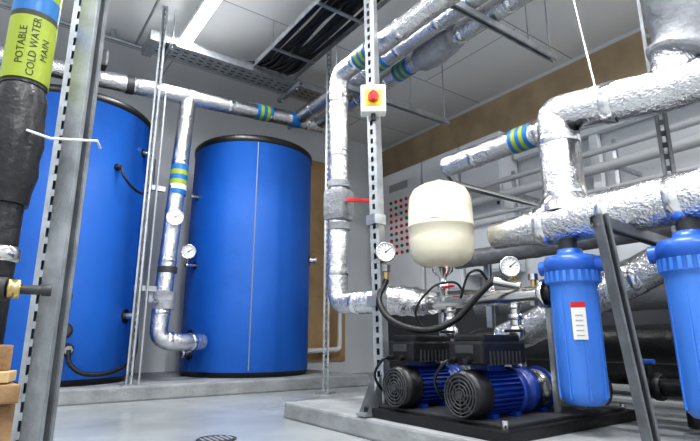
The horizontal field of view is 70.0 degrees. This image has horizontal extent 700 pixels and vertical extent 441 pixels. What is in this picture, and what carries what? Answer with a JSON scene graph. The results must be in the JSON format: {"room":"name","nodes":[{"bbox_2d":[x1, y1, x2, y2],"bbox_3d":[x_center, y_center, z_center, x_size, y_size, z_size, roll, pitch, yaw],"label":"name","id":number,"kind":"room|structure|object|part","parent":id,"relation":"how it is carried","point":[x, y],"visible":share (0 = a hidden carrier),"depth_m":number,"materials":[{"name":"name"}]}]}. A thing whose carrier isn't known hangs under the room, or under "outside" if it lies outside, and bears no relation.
{"room":"mechanical room","nodes":[
{"label":"mechanical room","id":0,"kind":"room"},
{"bbox_2d":[0,0,292,128],"bbox_3d":[-1.318,-1.887,3.860,4.120,0.099,3.930,9,-16,-34],"label":"conduit","id":1,"kind":"object","parent":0,"point":[112,37],"depth_m":4.56,"materials":[{"name":"grey metal"}]},
{"bbox_2d":[0,43,373,372],"bbox_3d":[-2.023,0.084,5.445,6.300,3.200,0.100,9,-16,-34],"label":"wall","id":2,"kind":"structure","parent":0,"point":[208,124],"depth_m":5.97,"materials":[{"name":"white paint"}]},
{"bbox_2d":[307,160,344,361],"bbox_3d":[-0.482,0.459,6.392,1.020,2.590,0.046,9,-16,-34],"label":"plywood panel","id":3,"kind":"object","parent":2,"relation":"attached to","point":[316,273],"visible":0.29,"depth_m":6.39,"materials":[{"name":"brown wood"}]},
{"bbox_2d":[308,311,341,353],"bbox_3d":[-0.437,1.339,6.073,0.731,0.550,0.180,9,-16,-34],"label":"drain pipe","id":4,"kind":"object","parent":3,"relation":"attached to","point":[319,350],"visible":0.73,"depth_m":6.16,"materials":[{"name":"white paint"}]},
{"bbox_2d":[53,372,374,440],"bbox_3d":[0.233,0.959,1.998,6.100,0.100,7.650,9,-16,-34],"label":"floor","id":5,"kind":"structure","parent":0,"point":[251,416],"depth_m":2.67,"materials":[{"name":"paint"}]},
{"bbox_2d":[0,345,20,440],"bbox_3d":[-0.714,0.441,0.921,0.139,0.410,0.125,13,-18,-43],"label":"stack","id":6,"kind":"object","parent":5,"relation":"on","point":[9,391],"visible":1,"depth_m":0.95,"materials":[{"name":"brown cardboard"}]},
{"bbox_2d":[10,0,81,440],"bbox_3d":[-0.930,-0.796,1.755,0.120,3.213,0.120,-5,-14,19],"label":"post","id":7,"kind":"object","parent":5,"relation":"on","point":[31,321],"visible":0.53,"depth_m":1.54,"materials":[{"name":"silver metal"}]},
{"bbox_2d":[0,0,100,344],"bbox_3d":[-0.780,-0.870,1.449,0.268,3.196,0.158,9,-16,-34],"label":"pipe","id":8,"kind":"object","parent":5,"relation":"on","point":[31,37],"visible":1,"depth_m":1.24,"materials":[{"name":"black rubber"}]},
{"bbox_2d":[0,270,51,299],"bbox_3d":[-0.779,0.149,1.132,0.176,0.067,0.106,9,-16,-34],"label":"valve fitting","id":9,"kind":"object","parent":8,"relation":"attached to","point":[9,288],"visible":1,"depth_m":1.11,"materials":[{"name":"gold metal"}]},
{"bbox_2d":[19,0,108,440],"bbox_3d":[-0.734,-0.858,1.497,0.150,3.213,0.150,-5,-14,19],"label":"post","id":10,"kind":"object","parent":5,"relation":"on","point":[50,333],"visible":0.99,"depth_m":1.27,"materials":[{"name":"grey metal"}]},
{"bbox_2d":[3,84,151,386],"bbox_3d":[-2.365,0.111,4.111,1.220,2.330,1.281,9,-16,-34],"label":"water tank","id":11,"kind":"object","parent":5,"relation":"on","point":[101,306],"visible":0.45,"depth_m":3.79,"materials":[{"name":"blue metal"}]},
{"bbox_2d":[65,321,137,376],"bbox_3d":[-1.766,0.910,3.663,0.142,0.438,0.578,-7,-15,26],"label":"hose","id":12,"kind":"object","parent":11,"relation":"attached to","point":[69,363],"visible":0.69,"depth_m":3.47,"materials":[{"name":"black rubber"}]},
{"bbox_2d":[120,159,155,194],"bbox_3d":[-1.722,-0.392,4.128,0.090,0.386,0.417,-3,-14,14],"label":"hose","id":13,"kind":"object","parent":11,"relation":"attached to","point":[121,167],"visible":0.66,"depth_m":3.98,"materials":[{"name":"black rubber"}]},
{"bbox_2d":[120,6,168,385],"bbox_3d":[-1.554,-0.319,3.975,0.190,3.113,0.118,9,-16,-34],"label":"post","id":14,"kind":"object","parent":5,"relation":"on","point":[138,288],"visible":1,"depth_m":3.88,"materials":[{"name":"grey metal"}]},
{"bbox_2d":[58,369,368,405],"bbox_3d":[-2.025,1.354,4.085,4.300,0.100,1.560,9,-16,-34],"label":"plinth","id":15,"kind":"object","parent":5,"relation":"on","point":[153,385],"visible":0.48,"depth_m":3.89,"materials":[{"name":"concrete"}]},
{"bbox_2d":[196,435,235,440],"bbox_3d":[-0.577,0.942,2.158,0.170,0.006,0.170,9,-16,-34],"label":"floor drain","id":16,"kind":"object","parent":5,"relation":"on","point":[210,437],"visible":1,"depth_m":2.16,"materials":[{"name":"grey metal"}]},
{"bbox_2d":[177,134,316,377],"bbox_3d":[-1.070,0.334,5.049,1.352,2.330,1.220,9,-16,-34],"label":"water tank","id":17,"kind":"object","parent":5,"relation":"on","point":[247,250],"visible":0.94,"depth_m":4.57,"materials":[{"name":"blue metal"}]},
{"bbox_2d":[315,40,335,393],"bbox_3d":[-0.196,-0.170,4.384,0.120,3.213,0.120,-8,-16,31],"label":"post","id":18,"kind":"object","parent":5,"relation":"on","point":[325,309],"visible":0.7,"depth_m":4.21,"materials":[{"name":"grey metal"}]},
{"bbox_2d":[284,383,699,440],"bbox_3d":[1.925,0.915,2.210,3.060,0.084,3.600,9,-16,-34],"label":"plinth","id":19,"kind":"object","parent":5,"relation":"on","point":[337,414],"visible":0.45,"depth_m":2.18,"materials":[{"name":"grey concrete"}]},
{"bbox_2d":[356,0,389,416],"bbox_3d":[0.136,-0.631,2.629,0.160,3.129,0.214,-10,-17,36],"label":"post","id":20,"kind":"object","parent":19,"relation":"on","point":[376,220],"visible":0.7,"depth_m":2.48,"materials":[{"name":"grey metal"}]},
{"bbox_2d":[361,0,385,120],"bbox_3d":[0.120,-1.336,2.743,0.130,1.680,0.110,0,-13,2],"label":"switch","id":21,"kind":"object","parent":20,"relation":"attached to","point":[373,97],"visible":1,"depth_m":2.56,"materials":[{"name":"white paint"}]},
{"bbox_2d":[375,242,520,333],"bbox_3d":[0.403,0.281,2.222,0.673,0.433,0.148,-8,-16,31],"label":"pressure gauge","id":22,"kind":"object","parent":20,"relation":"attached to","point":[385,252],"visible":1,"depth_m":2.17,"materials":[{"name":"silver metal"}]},
{"bbox_2d":[374,307,469,408],"bbox_3d":[0.407,0.615,2.343,0.639,0.470,0.228,9,-16,-34],"label":"pump","id":23,"kind":"object","parent":19,"relation":"on","point":[411,385],"visible":0.71,"depth_m":2.17,"materials":[{"name":"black metal"}]},
{"bbox_2d":[433,303,553,419],"bbox_3d":[0.623,0.545,2.050,0.639,0.470,0.228,9,-16,-34],"label":"pump","id":24,"kind":"object","parent":19,"relation":"on","point":[489,389],"visible":0.98,"depth_m":1.90,"materials":[{"name":"blue metal"}]},
{"bbox_2d":[364,400,636,440],"bbox_3d":[0.654,0.839,2.216,0.900,0.066,0.800,9,-16,-34],"label":"base","id":25,"kind":"object","parent":19,"relation":"on","point":[533,425],"depth_m":1.90,"materials":[{"name":"black metal"}]},
{"bbox_2d":[414,256,612,412],"bbox_3d":[0.630,0.517,2.287,0.526,0.622,0.820,9,-16,-34],"label":"discharge manifold","id":26,"kind":"object","parent":19,"relation":"on","point":[538,293],"visible":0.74,"depth_m":2.08,"materials":[{"name":"silver metal"}]},
{"bbox_2d":[324,0,460,316],"bbox_3d":[0.774,-0.463,1.993,0.305,1.603,2.876,9,-16,-34],"label":"riser pipe","id":27,"kind":"object","parent":26,"relation":"attached to","point":[339,201],"visible":0.82,"depth_m":2.88,"materials":[{"name":"metal"}]},
{"bbox_2d":[407,180,474,300],"bbox_3d":[0.457,0.095,2.501,0.334,0.615,0.334,9,-16,-34],"label":"vessel","id":28,"kind":"object","parent":26,"relation":"on","point":[441,225],"visible":0.96,"depth_m":2.39,"materials":[{"name":"beige metal"}]},
{"bbox_2d":[454,226,671,326],"bbox_3d":[1.785,0.424,2.413,0.376,0.987,3.100,9,-16,-34],"label":"insulated pipe","id":29,"kind":"object","parent":19,"relation":"on","point":[655,299],"visible":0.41,"depth_m":3.14,"materials":[{"name":"grey metal"}]},
{"bbox_2d":[458,323,678,384],"bbox_3d":[1.972,0.722,2.480,0.910,0.416,3.100,9,-16,-34],"label":"insulated pipe","id":30,"kind":"object","parent":19,"relation":"on","point":[655,340],"visible":0.09,"depth_m":2.60,"materials":[{"name":"black rubber"}]},
{"bbox_2d":[494,246,663,366],"bbox_3d":[1.546,0.364,1.815,0.232,0.793,2.415,10,-17,-37],"label":"insulated pipe elbow","id":31,"kind":"object","parent":19,"relation":"on","point":[640,276],"visible":0.27,"depth_m":2.21,"materials":[{"name":"metal"}]},
{"bbox_2d":[589,213,669,440],"bbox_3d":[1.082,0.369,1.697,0.642,0.752,0.134,9,-16,-34],"label":"support frame","id":32,"kind":"object","parent":19,"relation":"on","point":[604,226],"visible":0.88,"depth_m":1.57,"materials":[{"name":"grey metal"}]},
{"bbox_2d":[573,0,699,438],"bbox_3d":[1.159,-0.722,2.249,0.134,3.129,0.473,12,-18,-42],"label":"post","id":33,"kind":"object","parent":19,"relation":"on","point":[668,144],"visible":0.2,"depth_m":2.03,"materials":[{"name":"silver metal"}]},
{"bbox_2d":[642,359,699,427],"bbox_3d":[1.662,0.580,1.537,0.110,0.256,1.515,9,-16,-34],"label":"valve","id":34,"kind":"object","parent":19,"relation":"on","point":[661,388],"visible":0.61,"depth_m":2.03,"materials":[{"name":"black plastic"}]},
{"bbox_2d":[0,0,644,148],"bbox_3d":[0.233,-2.251,2.762,6.100,0.100,7.650,9,-16,-34],"label":"ceiling","id":35,"kind":"structure","parent":0,"point":[489,64],"depth_m":4.86,"materials":[{"name":"white paint"}]},
{"bbox_2d":[179,0,221,42],"bbox_3d":[-1.089,-1.798,3.970,0.110,0.222,1.400,9,-16,-34],"label":"light","id":36,"kind":"object","parent":35,"relation":"attached to","point":[206,8],"visible":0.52,"depth_m":4.13,"materials":[{"name":"white paint"}]},
{"bbox_2d":[141,10,358,109],"bbox_3d":[-0.856,-1.486,4.939,2.200,0.380,0.472,9,-16,-34],"label":"tray","id":37,"kind":"object","parent":35,"relation":"hanging from","point":[177,49],"depth_m":4.66,"materials":[{"name":"grey metal"}]},
{"bbox_2d":[253,0,389,80],"bbox_3d":[0.571,-1.972,3.103,0.442,0.285,4.500,9,-16,-34],"label":"cable tray","id":38,"kind":"object","parent":35,"relation":"attached to","point":[314,3],"visible":0.8,"depth_m":4.27,"materials":[{"name":"grey metal"}]},
{"bbox_2d":[247,0,380,75],"bbox_3d":[0.425,-1.877,3.060,0.664,0.128,4.641,9,-16,-34],"label":"cable bundle","id":39,"kind":"object","parent":38,"relation":"on","point":[279,62],"visible":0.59,"depth_m":4.30,"materials":[{"name":"black rubber"}]},
{"bbox_3d":[0.571,-1.972,3.103,0.442,0.285,4.500,9,-16,-34],"label":"support rail","id":40,"kind":"part","parent":38,"relation":"part of","materials":[{"name":"grey metal"}]},
{"bbox_2d":[336,31,449,125],"bbox_3d":[0.413,-1.383,4.679,1.421,0.700,0.049,9,-16,-34],"label":"hanger","id":41,"kind":"object","parent":35,"relation":"hanging from","point":[352,89],"visible":0.47,"depth_m":4.72,"materials":[{"name":"grey metal"}]},
{"bbox_2d":[296,0,487,122],"bbox_3d":[0.886,-1.511,3.237,0.156,0.156,4.720,9,-16,-34],"label":"pipe","id":42,"kind":"object","parent":41,"relation":"on","point":[314,107],"visible":0.48,"depth_m":3.84,"materials":[{"name":"metal"}]},
{"bbox_2d":[0,45,325,132],"bbox_3d":[-1.696,-1.173,4.182,3.669,0.370,0.409,9,-16,-34],"label":"header","id":43,"kind":"object","parent":42,"relation":"attached to","point":[127,84],"visible":0.71,"depth_m":4.46,"materials":[{"name":"metal"}]},
{"bbox_2d":[147,97,206,350],"bbox_3d":[-1.411,-0.027,4.268,0.238,2.216,0.575,-11,-18,40],"label":"insulated pipe","id":44,"kind":"object","parent":43,"relation":"attached to","point":[163,299],"visible":0.99,"depth_m":4.11,"materials":[{"name":"metal"}]},
{"bbox_2d":[316,0,532,128],"bbox_3d":[1.081,-1.481,3.374,0.255,0.258,4.720,9,-16,-34],"label":"pipe","id":45,"kind":"object","parent":41,"relation":"on","point":[436,51],"visible":0.82,"depth_m":3.81,"materials":[{"name":"metal"}]},
{"bbox_2d":[451,0,556,62],"bbox_3d":[0.877,-1.677,3.447,1.740,0.700,0.049,9,-16,-34],"label":"hanger","id":46,"kind":"object","parent":35,"relation":"hanging from","point":[460,7],"visible":0.95,"depth_m":3.53,"materials":[{"name":"grey metal"}]},
{"bbox_2d":[487,0,699,248],"bbox_3d":[1.140,-1.090,2.028,0.319,2.500,1.470,9,-16,-34],"label":"pipe","id":47,"kind":"object","parent":35,"relation":"attached to","point":[672,83],"visible":0.94,"depth_m":1.87,"materials":[{"name":"silver metal"}]},
{"bbox_2d":[538,248,609,406],"bbox_3d":[0.867,0.398,1.909,0.226,0.580,0.204,-1,-13,5],"label":"housing","id":48,"kind":"object","parent":47,"relation":"attached to","point":[572,276],"visible":0.95,"depth_m":1.85,"materials":[{"name":"blue plastic"}]},
{"bbox_2d":[647,229,699,418],"bbox_3d":[1.112,0.319,1.577,0.226,0.580,0.204,-1,-13,5],"label":"housing","id":49,"kind":"object","parent":47,"relation":"attached to","point":[676,258],"visible":1,"depth_m":1.55,"materials":[{"name":"blue plastic"}]},
{"bbox_2d":[382,27,699,293],"bbox_3d":[2.754,-0.228,4.135,0.100,3.200,7.650,9,-16,-34],"label":"wall","id":50,"kind":"structure","parent":0,"point":[688,158],"depth_m":4.55,"materials":[{"name":"white paint"}]},
{"bbox_2d":[383,163,438,294],"bbox_3d":[0.766,0.154,6.495,0.307,1.650,0.750,9,-16,-34],"label":"upper cabinet","id":51,"kind":"object","parent":50,"relation":"attached to","point":[398,187],"visible":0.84,"depth_m":6.42,"materials":[{"name":"white metal"}]},
{"bbox_2d":[422,148,480,293],"bbox_3d":[1.174,0.022,5.941,0.307,1.650,0.590,9,-16,-34],"label":"upper cabinet","id":52,"kind":"object","parent":50,"relation":"attached to","point":[431,170],"visible":0.21,"depth_m":5.84,"materials":[{"name":"white metal"}]},
{"bbox_2d":[459,131,525,276],"bbox_3d":[1.529,-0.166,5.476,0.307,1.500,0.570,9,-16,-34],"label":"upper cabinet","id":53,"kind":"object","parent":50,"relation":"attached to","point":[500,168],"visible":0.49,"depth_m":5.34,"materials":[{"name":"white metal"}]},
{"bbox_2d":[440,120,584,206],"bbox_3d":[2.206,-0.433,2.842,2.270,0.140,2.965,9,-16,-34],"label":"branch","id":54,"kind":"object","parent":50,"relation":"attached to","point":[522,138],"visible":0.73,"depth_m":2.93,"materials":[{"name":"metal"}]},
{"bbox_2d":[382,28,650,176],"bbox_3d":[2.701,-1.482,4.395,0.030,0.520,7.630,9,-16,-34],"label":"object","id":55,"kind":"structure","parent":50,"relation":"attached to","point":[624,58],"depth_m":5.51,"materials":[{"name":"brown wood"}]},
{"bbox_2d":[388,307,670,368],"bbox_3d":[2.705,0.902,3.830,0.020,0.860,7.630,9,-16,-34],"label":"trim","id":56,"kind":"structure","parent":50,"relation":"attached to","point":[470,322],"depth_m":5.69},
{"bbox_2d":[513,116,652,188],"bbox_3d":[2.987,-0.402,3.621,0.090,1.500,4.100,9,-16,-34],"label":"cable trunking","id":57,"kind":"object","parent":50,"relation":"attached to","point":[593,134],"visible":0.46,"depth_m":4.65,"materials":[{"name":"white plastic"}]}
]}

